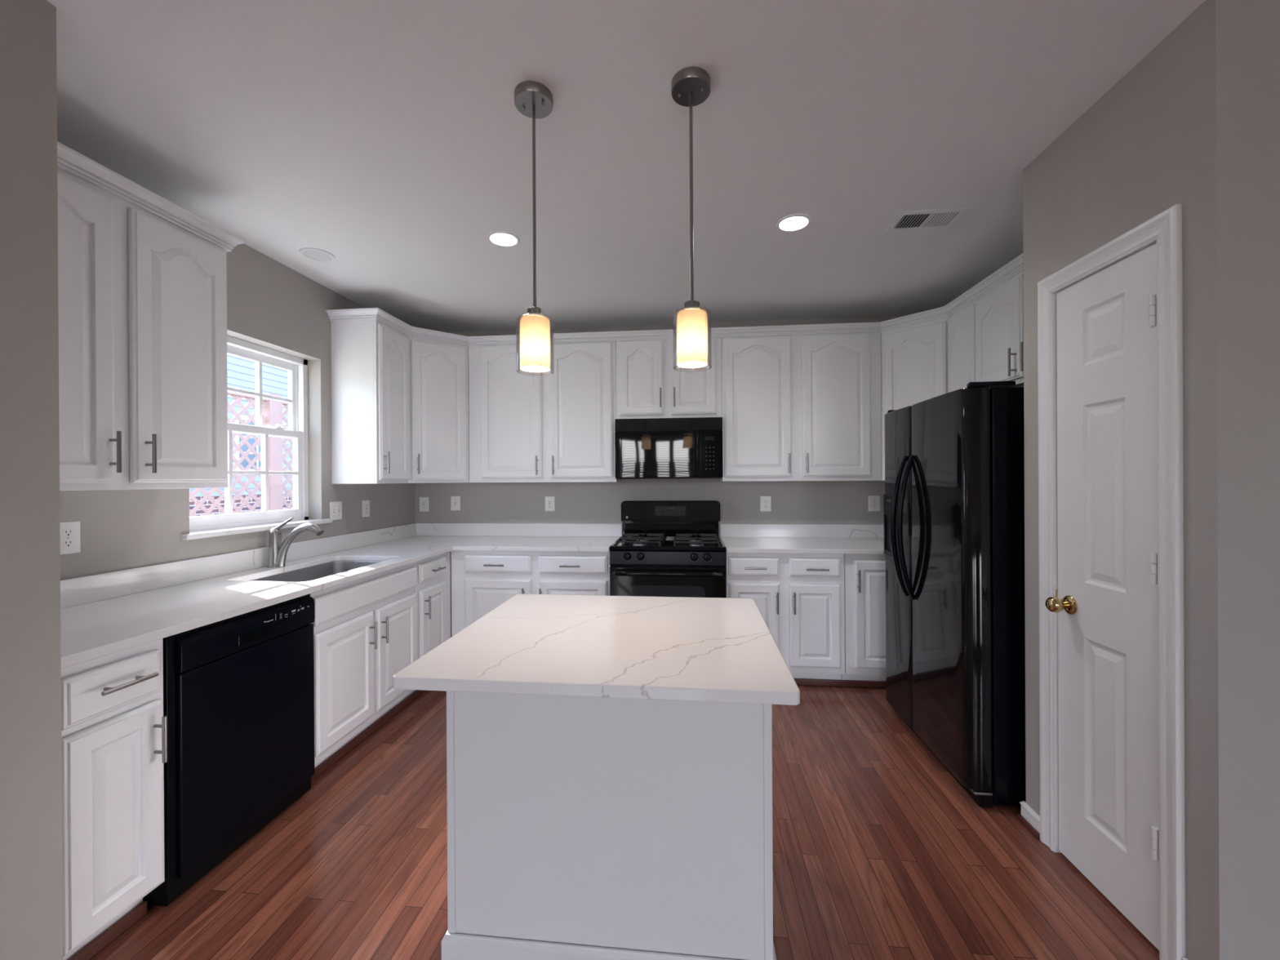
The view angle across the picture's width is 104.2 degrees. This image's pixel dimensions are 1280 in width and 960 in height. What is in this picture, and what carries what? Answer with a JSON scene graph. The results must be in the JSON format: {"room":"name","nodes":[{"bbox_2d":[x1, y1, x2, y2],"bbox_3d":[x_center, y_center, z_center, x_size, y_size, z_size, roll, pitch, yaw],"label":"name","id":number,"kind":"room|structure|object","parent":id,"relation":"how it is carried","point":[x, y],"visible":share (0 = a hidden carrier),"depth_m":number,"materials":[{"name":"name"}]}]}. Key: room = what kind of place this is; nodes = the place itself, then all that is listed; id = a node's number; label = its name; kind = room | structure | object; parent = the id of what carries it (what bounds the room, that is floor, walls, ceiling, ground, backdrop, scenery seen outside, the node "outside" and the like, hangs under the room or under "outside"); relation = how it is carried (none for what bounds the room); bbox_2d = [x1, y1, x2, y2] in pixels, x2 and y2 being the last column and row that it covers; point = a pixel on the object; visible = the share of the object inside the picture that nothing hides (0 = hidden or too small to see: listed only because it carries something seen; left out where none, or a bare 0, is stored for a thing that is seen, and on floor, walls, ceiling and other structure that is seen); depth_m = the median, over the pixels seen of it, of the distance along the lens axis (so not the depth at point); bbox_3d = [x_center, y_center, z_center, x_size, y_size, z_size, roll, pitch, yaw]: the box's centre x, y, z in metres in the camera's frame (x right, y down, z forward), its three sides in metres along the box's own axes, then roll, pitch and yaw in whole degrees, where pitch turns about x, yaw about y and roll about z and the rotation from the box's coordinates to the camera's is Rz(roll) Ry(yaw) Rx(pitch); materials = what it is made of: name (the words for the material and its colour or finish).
{"room":"kitchen","nodes":[
{"label":"kitchen","id":0,"kind":"room"},
{"bbox_2d":[0,0,62,959],"bbox_3d":[-2.115,0.086,-0.857,0.816,2.589,4.378,0,0,6],"label":"wall","id":1,"kind":"structure","parent":0,"point":[31,884],"depth_m":1.22,"materials":[{"name":"grey paint"}]},
{"bbox_2d":[59,244,415,579],"bbox_3d":[-2.087,0.082,2.749,0.160,2.589,2.803,0,0,6],"label":"wall","id":2,"kind":"structure","parent":0,"point":[271,304],"depth_m":2.66,"materials":[{"name":"grey paint"}]},
{"bbox_2d":[59,520,80,555],"bbox_3d":[-2.093,0.212,1.821,0.008,0.118,0.080,0,0,6],"label":"wall outlet","id":3,"kind":"object","parent":2,"relation":"attached to","point":[69,531],"visible":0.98,"depth_m":1.83,"materials":[{"name":"white plastic"}]},
{"bbox_2d":[62,528,73,536],"bbox_3d":[-2.091,0.193,1.821,0.002,0.027,0.033,0,0,6],"label":"socket","id":4,"kind":"object","parent":3,"relation":"attached to","point":[65,532],"depth_m":1.82,"materials":[{"name":"grey plastic"}]},
{"bbox_2d":[62,539,73,547],"bbox_3d":[-2.090,0.232,1.821,0.002,0.027,0.033,0,0,6],"label":"socket","id":5,"kind":"object","parent":3,"relation":"attached to","point":[65,543],"depth_m":1.82,"materials":[{"name":"grey plastic"}]},
{"bbox_2d":[57,166,227,490],"bbox_3d":[-1.926,-0.482,1.737,0.366,1.033,0.813,0,0,6],"label":"upper cabinet","id":6,"kind":"object","parent":2,"relation":"attached to","point":[142,297],"visible":0.83,"depth_m":1.76,"materials":[{"name":"white wood"}]},
{"bbox_2d":[57,141,244,252],"bbox_3d":[-1.935,-1.009,1.758,0.345,0.058,0.858,0,0,6],"label":"crown molding","id":7,"kind":"structure","parent":2,"relation":"attached to","point":[69,160],"depth_m":1.77,"materials":[{"name":"white wood"}]},
{"bbox_2d":[60,523,416,608],"bbox_3d":[-1.995,0.410,2.741,0.019,0.102,2.760,0,0,6],"label":"backsplash","id":8,"kind":"structure","parent":2,"relation":"attached to","point":[76,591],"depth_m":2.28,"materials":[{"name":"stone"}]},
{"bbox_2d":[189,335,308,532],"bbox_3d":[-2.134,-0.243,2.688,0.081,1.002,0.820,0,0,6],"label":"window","id":9,"kind":"structure","parent":2,"relation":"in","point":[297,367],"depth_m":2.80,"materials":[{"name":"white plastic"}]},
{"bbox_2d":[181,518,332,540],"bbox_3d":[-2.039,0.257,2.690,0.115,0.025,0.916,0,0,6],"label":"window sill","id":10,"kind":"structure","parent":2,"relation":"attached to","point":[247,529],"depth_m":2.53,"materials":[{"name":"white"}]},
{"bbox_2d":[329,501,342,520],"bbox_3d":[-1.949,0.199,3.206,0.021,0.118,0.106,0,0,6],"label":"light switch","id":11,"kind":"object","parent":2,"relation":"attached to","point":[335,508],"visible":0.98,"depth_m":3.20,"materials":[{"name":"white plastic"}]},
{"bbox_2d":[361,499,369,517],"bbox_3d":[-1.926,0.201,3.504,0.009,0.118,0.078,0,0,6],"label":"wall outlet","id":12,"kind":"object","parent":2,"relation":"attached to","point":[366,504],"visible":1,"depth_m":3.50,"materials":[{"name":"white plastic"}]},
{"bbox_2d":[364,503,368,513],"bbox_3d":[-1.924,0.201,3.504,0.002,0.066,0.033,0,0,6],"label":"socket","id":13,"kind":"object","parent":12,"relation":"attached to","point":[366,504],"depth_m":3.50,"materials":[{"name":"grey plastic"}]},
{"bbox_2d":[330,319,409,484],"bbox_3d":[-1.768,-0.501,3.332,0.366,1.050,0.354,0,0,6],"label":"upper cabinet","id":14,"kind":"object","parent":2,"relation":"attached to","point":[371,420],"visible":0.98,"depth_m":3.17,"materials":[{"name":"white wood"}]},
{"bbox_2d":[325,253,1023,346],"bbox_3d":[-0.033,-1.050,2.890,3.908,0.058,1.500,0,0,6],"label":"crown molding","id":15,"kind":"structure","parent":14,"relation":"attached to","point":[1015,266],"depth_m":3.49,"materials":[{"name":"white wood"}]},
{"bbox_2d":[88,684,1159,959],"bbox_3d":[0.657,1.423,0.304,6.168,0.120,7.531,0,0,6],"label":"floor","id":16,"kind":"structure","parent":0,"point":[880,852],"depth_m":1.74,"materials":[{"name":"brown wood"}]},
{"bbox_2d":[66,901,147,959],"bbox_3d":[-1.584,1.355,1.440,0.018,0.040,0.285,0,0,6],"label":"trim","id":17,"kind":"structure","parent":16,"relation":"on","point":[95,945],"depth_m":1.48,"materials":[{"name":"brown wood"}]},
{"bbox_2d":[61,638,167,959],"bbox_3d":[-1.790,0.934,1.460,0.666,0.883,0.284,0,0,6],"label":"base cabinet","id":18,"kind":"object","parent":16,"relation":"on","point":[114,725],"visible":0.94,"depth_m":1.42,"materials":[{"name":"white wood"}]},
{"bbox_2d":[60,535,621,668],"bbox_3d":[-1.142,0.471,2.656,1.733,0.030,2.801,0,0,6],"label":"countertop","id":19,"kind":"structure","parent":18,"relation":"on","point":[93,630],"depth_m":2.01,"materials":[{"name":"stone"}]},
{"bbox_2d":[266,517,324,568],"bbox_3d":[-1.821,0.329,2.635,0.308,0.264,0.072,0,0,6],"label":"faucet","id":20,"kind":"object","parent":19,"relation":"on","point":[277,550],"visible":1,"depth_m":2.62,"materials":[{"name":"silver metal"}]},
{"bbox_2d":[248,560,383,582],"bbox_3d":[-1.673,0.586,2.640,0.453,0.190,0.782,0,0,6],"label":"sink","id":21,"kind":"object","parent":19,"relation":"in","point":[317,571],"visible":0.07,"depth_m":2.87,"materials":[{"name":"silver metal"}]},
{"bbox_2d":[142,593,315,909],"bbox_3d":[-1.740,0.934,1.908,0.587,0.874,0.607,0,0,6],"label":"dishwasher","id":22,"kind":"object","parent":16,"relation":"on","point":[238,691],"visible":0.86,"depth_m":1.79,"materials":[{"name":"black metal"}]},
{"bbox_2d":[310,561,417,768],"bbox_3d":[-1.673,0.932,2.637,0.666,0.883,0.844,0,0,6],"label":"base cabinet","id":23,"kind":"object","parent":16,"relation":"on","point":[365,629],"visible":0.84,"depth_m":2.48,"materials":[{"name":"white wood"}]},
{"bbox_2d":[311,689,424,781],"bbox_3d":[-1.442,1.352,2.867,0.018,0.040,1.345,0,0,6],"label":"trim","id":24,"kind":"structure","parent":16,"relation":"on","point":[359,738],"depth_m":2.62,"materials":[{"name":"brown wood"}]},
{"bbox_2d":[404,551,450,698],"bbox_3d":[-1.609,0.931,3.277,0.666,0.883,0.435,0,0,6],"label":"base cabinet","id":25,"kind":"object","parent":16,"relation":"on","point":[433,573],"visible":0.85,"depth_m":3.19,"materials":[{"name":"white wood"}]},
{"bbox_2d":[451,550,610,636],"bbox_3d":[-0.729,0.926,3.684,1.122,0.883,0.666,0,0,6],"label":"base cabinet","id":26,"kind":"object","parent":16,"relation":"on","point":[482,581],"visible":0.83,"depth_m":3.41,"materials":[{"name":"white wood"}]},
{"bbox_2d":[392,594,799,959],"bbox_3d":[-0.072,0.909,1.522,0.926,0.914,0.837,0,0,6],"label":"kitchen island","id":27,"kind":"object","parent":16,"relation":"on","point":[609,758],"visible":1,"depth_m":1.33,"materials":[{"name":"stone"}]},
{"bbox_2d":[392,594,799,705],"bbox_3d":[-0.074,0.467,1.522,0.926,0.030,0.837,0,0,6],"label":"island countertop","id":28,"kind":"structure","parent":27,"relation":"on","point":[666,648],"depth_m":1.30,"materials":[{"name":"stone"}]},
{"bbox_2d":[609,500,725,597],"bbox_3d":[0.207,0.762,3.545,0.764,1.200,0.707,0,0,6],"label":"gas range","id":29,"kind":"object","parent":16,"relation":"on","point":[665,548],"visible":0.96,"depth_m":3.28,"materials":[{"name":"black metal"}]},
{"bbox_2d":[609,537,725,551],"bbox_3d":[0.205,0.452,3.544,0.764,0.031,0.569,0,0,6],"label":"cooktop","id":30,"kind":"object","parent":29,"relation":"in","point":[667,544],"depth_m":3.32,"materials":[{"name":"black metal"}]},
{"bbox_2d":[724,551,844,679],"bbox_3d":[0.972,0.916,3.515,0.752,0.883,0.666,0,0,6],"label":"base cabinet","id":31,"kind":"object","parent":16,"relation":"on","point":[799,597],"visible":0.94,"depth_m":3.22,"materials":[{"name":"white wood"}]},
{"bbox_2d":[793,678,885,688],"bbox_3d":[1.425,1.335,3.266,1.697,0.040,0.018,0,0,6],"label":"trim","id":32,"kind":"structure","parent":16,"relation":"on","point":[857,683],"depth_m":3.27,"materials":[{"name":"brown wood"}]},
{"bbox_2d":[841,554,885,681],"bbox_3d":[1.822,0.911,3.431,0.948,0.883,0.666,0,0,6],"label":"base cabinet","id":33,"kind":"object","parent":16,"relation":"on","point":[864,575],"visible":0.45,"depth_m":3.18,"materials":[{"name":"white wood"}]},
{"bbox_2d":[720,537,884,554],"bbox_3d":[1.445,0.456,3.481,1.709,0.030,0.647,0,0,6],"label":"countertop","id":34,"kind":"structure","parent":33,"relation":"on","point":[733,544],"depth_m":3.36,"materials":[{"name":"stone"}]},
{"bbox_2d":[883,381,1026,807],"bbox_3d":[1.738,0.472,2.466,0.868,1.758,0.906,0,0,6],"label":"refrigerator","id":35,"kind":"object","parent":16,"relation":"on","point":[953,497],"visible":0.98,"depth_m":2.10,"materials":[{"name":"black metal"}]},
{"bbox_2d":[46,0,1205,332],"bbox_3d":[0.642,-1.285,0.301,6.168,0.120,7.531,0,0,6],"label":"ceiling","id":36,"kind":"structure","parent":0,"point":[389,139],"depth_m":1.76,"materials":[{"name":"white paint"}]},
{"bbox_2d":[299,247,335,262],"bbox_3d":[-1.737,-1.211,2.682,0.162,0.006,0.162,0,0,6],"label":"recessed light","id":37,"kind":"object","parent":36,"relation":"attached to","point":[318,255],"visible":1,"depth_m":2.67,"materials":[{"name":"white plastic"}]},
{"bbox_2d":[302,249,331,260],"bbox_3d":[-1.737,-1.210,2.682,0.132,0.001,0.132,0,0,6],"label":"grille","id":38,"kind":"object","parent":37,"relation":"attached to","point":[315,255],"depth_m":2.68,"materials":[{"name":"white plastic"}]},
{"bbox_2d":[487,231,519,246],"bbox_3d":[-0.690,-1.218,2.519,0.160,0.006,0.160,0,0,6],"label":"recessed light","id":39,"kind":"object","parent":36,"relation":"in","point":[502,238],"visible":1,"depth_m":2.51,"materials":[{"name":"white plastic"}]},
{"bbox_2d":[514,80,554,376],"bbox_3d":[-0.336,-0.782,1.584,0.121,0.878,0.121,0,0,6],"label":"pendant light","id":40,"kind":"object","parent":36,"relation":"hanging from","point":[533,100],"visible":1,"depth_m":1.56,"materials":[{"name":"silver metal"}]},
{"bbox_2d":[671,66,711,372],"bbox_3d":[0.159,-0.785,1.535,0.121,0.878,0.121,0,0,6],"label":"pendant light","id":41,"kind":"object","parent":36,"relation":"hanging from","point":[691,86],"visible":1,"depth_m":1.51,"materials":[{"name":"silver metal"}]},
{"bbox_2d":[776,213,811,231],"bbox_3d":[0.733,-1.225,2.377,0.160,0.006,0.160,0,0,6],"label":"recessed light","id":42,"kind":"object","parent":36,"relation":"in","point":[795,222],"visible":1,"depth_m":2.37,"materials":[{"name":"white plastic"}]},
{"bbox_2d":[884,207,972,232],"bbox_3d":[1.355,-1.227,2.358,0.310,0.008,0.188,0,0,6],"label":"ceiling vent","id":43,"kind":"object","parent":36,"relation":"in","point":[937,219],"visible":1,"depth_m":2.35,"materials":[{"name":"white metal"}]},
{"bbox_2d":[414,315,903,637],"bbox_3d":[0.234,0.067,3.987,4.516,2.589,0.120,0,0,6],"label":"wall","id":44,"kind":"structure","parent":0,"point":[793,502],"depth_m":3.95,"materials":[{"name":"grey paint"}]},
{"bbox_2d":[419,497,428,511],"bbox_3d":[-1.788,0.202,4.123,0.080,0.118,0.009,0,0,6],"label":"wall outlet","id":45,"kind":"object","parent":44,"relation":"attached to","point":[424,501],"visible":1,"depth_m":4.12,"materials":[{"name":"white plastic"}]},
{"bbox_2d":[422,500,426,508],"bbox_3d":[-1.788,0.202,4.120,0.033,0.066,0.002,0,0,6],"label":"socket","id":46,"kind":"object","parent":45,"relation":"attached to","point":[424,502],"depth_m":4.12,"materials":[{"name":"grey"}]},
{"bbox_2d":[407,335,469,483],"bbox_3d":[-1.599,-0.503,3.797,0.606,1.050,0.615,0,0,6],"label":"upper cabinet","id":47,"kind":"object","parent":44,"relation":"attached to","point":[439,389],"visible":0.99,"depth_m":3.61,"materials":[{"name":"white wood"}]},
{"bbox_2d":[450,496,460,510],"bbox_3d":[-1.519,0.192,4.090,0.080,0.118,0.021,0,0,6],"label":"light switch","id":48,"kind":"object","parent":44,"relation":"attached to","point":[455,500],"visible":1,"depth_m":4.09,"materials":[{"name":"white plastic"}]},
{"bbox_2d":[416,523,622,536],"bbox_3d":[-1.005,0.403,4.040,1.733,0.102,0.019,0,0,6],"label":"backsplash","id":49,"kind":"structure","parent":44,"relation":"attached to","point":[422,529],"depth_m":4.03,"materials":[{"name":"stone"}]},
{"bbox_2d":[468,341,622,482],"bbox_3d":[-0.723,-0.508,3.836,1.125,1.050,0.366,0,0,6],"label":"upper cabinet","id":50,"kind":"object","parent":44,"relation":"attached to","point":[559,426],"visible":0.91,"depth_m":3.70,"materials":[{"name":"white wood"}]},
{"bbox_2d":[545,496,555,511],"bbox_3d":[-0.727,0.192,4.017,0.080,0.118,0.009,0,0,6],"label":"wall outlet","id":51,"kind":"object","parent":44,"relation":"attached to","point":[549,500],"visible":1,"depth_m":4.01,"materials":[{"name":"white plastic"}]},
{"bbox_2d":[547,499,551,507],"bbox_3d":[-0.727,0.192,4.015,0.033,0.066,0.002,0,0,6],"label":"socket","id":52,"kind":"object","parent":51,"relation":"attached to","point":[549,501],"depth_m":4.01,"materials":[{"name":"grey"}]},
{"bbox_2d":[616,337,721,418],"bbox_3d":[0.219,-0.741,3.743,0.766,0.594,0.366,0,0,6],"label":"upper cabinet","id":53,"kind":"object","parent":44,"relation":"attached to","point":[648,385],"visible":0.76,"depth_m":3.61,"materials":[{"name":"white wood"}]},
{"bbox_2d":[614,417,723,479],"bbox_3d":[0.218,-0.226,3.708,0.764,0.432,0.430,0,0,6],"label":"microwave","id":54,"kind":"object","parent":53,"relation":"attached to","point":[652,447],"visible":1,"depth_m":3.54,"materials":[{"name":"black"}]},
{"bbox_2d":[760,496,771,511],"bbox_3d":[0.972,0.184,3.849,0.082,0.118,0.008,0,0,6],"label":"wall outlet","id":55,"kind":"object","parent":44,"relation":"attached to","point":[765,501],"visible":1,"depth_m":3.85,"materials":[{"name":"white plastic"}]},
{"bbox_2d":[720,332,881,481],"bbox_3d":[1.150,-0.518,3.651,1.099,1.050,0.366,0,0,6],"label":"upper cabinet","id":56,"kind":"object","parent":44,"relation":"attached to","point":[795,407],"visible":1,"depth_m":3.51,"materials":[{"name":"white wood"}]},
{"bbox_2d":[720,524,884,537],"bbox_3d":[1.476,0.389,3.794,1.709,0.102,0.019,0,0,6],"label":"backsplash","id":57,"kind":"structure","parent":44,"relation":"attached to","point":[778,531],"depth_m":3.81,"materials":[{"name":"stone"}]},
{"bbox_2d":[868,495,879,511],"bbox_3d":[1.774,0.178,3.770,0.084,0.118,0.008,0,0,6],"label":"wall outlet","id":58,"kind":"object","parent":44,"relation":"attached to","point":[873,500],"visible":1,"depth_m":3.77,"materials":[{"name":"white plastic"}]},
{"bbox_2d":[880,315,950,480],"bbox_3d":[1.985,-0.523,3.446,0.615,1.050,0.606,0,0,6],"label":"upper cabinet","id":59,"kind":"object","parent":44,"relation":"attached to","point":[914,358],"visible":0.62,"depth_m":3.30,"materials":[{"name":"white wood"}]},
{"bbox_2d":[1022,0,1263,959],"bbox_3d":[1.802,0.061,1.588,0.622,2.589,0.728,0,0,6],"label":"wall","id":60,"kind":"structure","parent":0,"point":[1182,126],"depth_m":1.28,"materials":[{"name":"grey paint"}]},
{"bbox_2d":[975,270,1023,388],"bbox_3d":[2.008,-0.764,2.417,0.366,0.565,0.828,0,0,6],"label":"upper cabinet","id":61,"kind":"object","parent":60,"relation":"attached to","point":[999,313],"visible":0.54,"depth_m":2.59,"materials":[{"name":"white wood"}]},
{"bbox_2d":[1017,813,1039,838],"bbox_3d":[1.513,1.347,1.940,0.014,0.020,0.113,0,0,6],"label":"trim","id":62,"kind":"structure","parent":60,"relation":"attached to","point":[1028,826],"depth_m":1.93,"materials":[{"name":"brown wood"}]},
{"bbox_2d":[1019,800,1039,838],"bbox_3d":[1.522,1.321,1.937,0.018,0.072,0.114,0,0,6],"label":"baseboard","id":63,"kind":"structure","parent":60,"relation":"attached to","point":[1028,813],"depth_m":1.94,"materials":[{"name":"white wood"}]},
{"bbox_2d":[1045,243,1159,950],"bbox_3d":[1.478,0.334,1.615,0.109,2.022,0.406,0,0,6],"label":"door","id":64,"kind":"structure","parent":60,"relation":"in","point":[1104,602],"depth_m":1.58,"materials":[{"name":"painted wood"},{"name":"brass"}]},
{"bbox_2d":[1037,204,1185,959],"bbox_3d":[1.529,0.306,1.607,0.108,2.102,0.536,0,0,6],"label":"door frame","id":65,"kind":"structure","parent":60,"relation":"attached to","point":[1164,229],"depth_m":1.39,"materials":[{"name":"white wood"}]},
{"bbox_2d":[1259,0,1279,959],"bbox_3d":[2.643,0.057,1.189,2.174,2.589,0.100,0,0,6],"label":"wall","id":66,"kind":"structure","parent":0,"point":[1269,10],"depth_m":1.24,"materials":[{"name":"grey paint"}]},
{"label":"outside","id":67,"kind":"structure","parent":0,"visible":0},
{"bbox_3d":[-15.242,1.866,10.558,27.562,0.150,42.000,0,0,6],"label":"ground","id":68,"kind":"structure","parent":67,"visible":0},
{"bbox_2d":[189,391,293,516],"bbox_3d":[-4.431,0.350,5.967,0.100,2.770,4.040,0,0,6],"label":"lattice fence","id":69,"kind":"object","parent":68,"relation":"on","point":[273,414],"visible":0.14,"depth_m":5.77,"materials":[{"name":"white wood"}]},
{"bbox_2d":[189,354,293,515],"bbox_3d":[-9.739,-0.724,10.008,5.050,4.970,12.000,0,0,6],"label":"house","id":70,"kind":"structure","parent":68,"relation":"on","point":[240,371],"depth_m":9.28,"materials":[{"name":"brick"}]},
{"bbox_3d":[2.261,0.057,2.451,0.120,2.589,2.537,0,0,6],"label":"wall","id":71,"kind":"structure","parent":0,"visible":0},
{"bbox_2d":[947,298,977,392],"bbox_3d":[2.084,-0.523,2.979,0.328,1.050,0.297,0,0,6],"label":"upper cabinet","id":72,"kind":"object","parent":71,"relation":"attached to","point":[962,324],"visible":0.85,"depth_m":2.97,"materials":[{"name":"white wood"}]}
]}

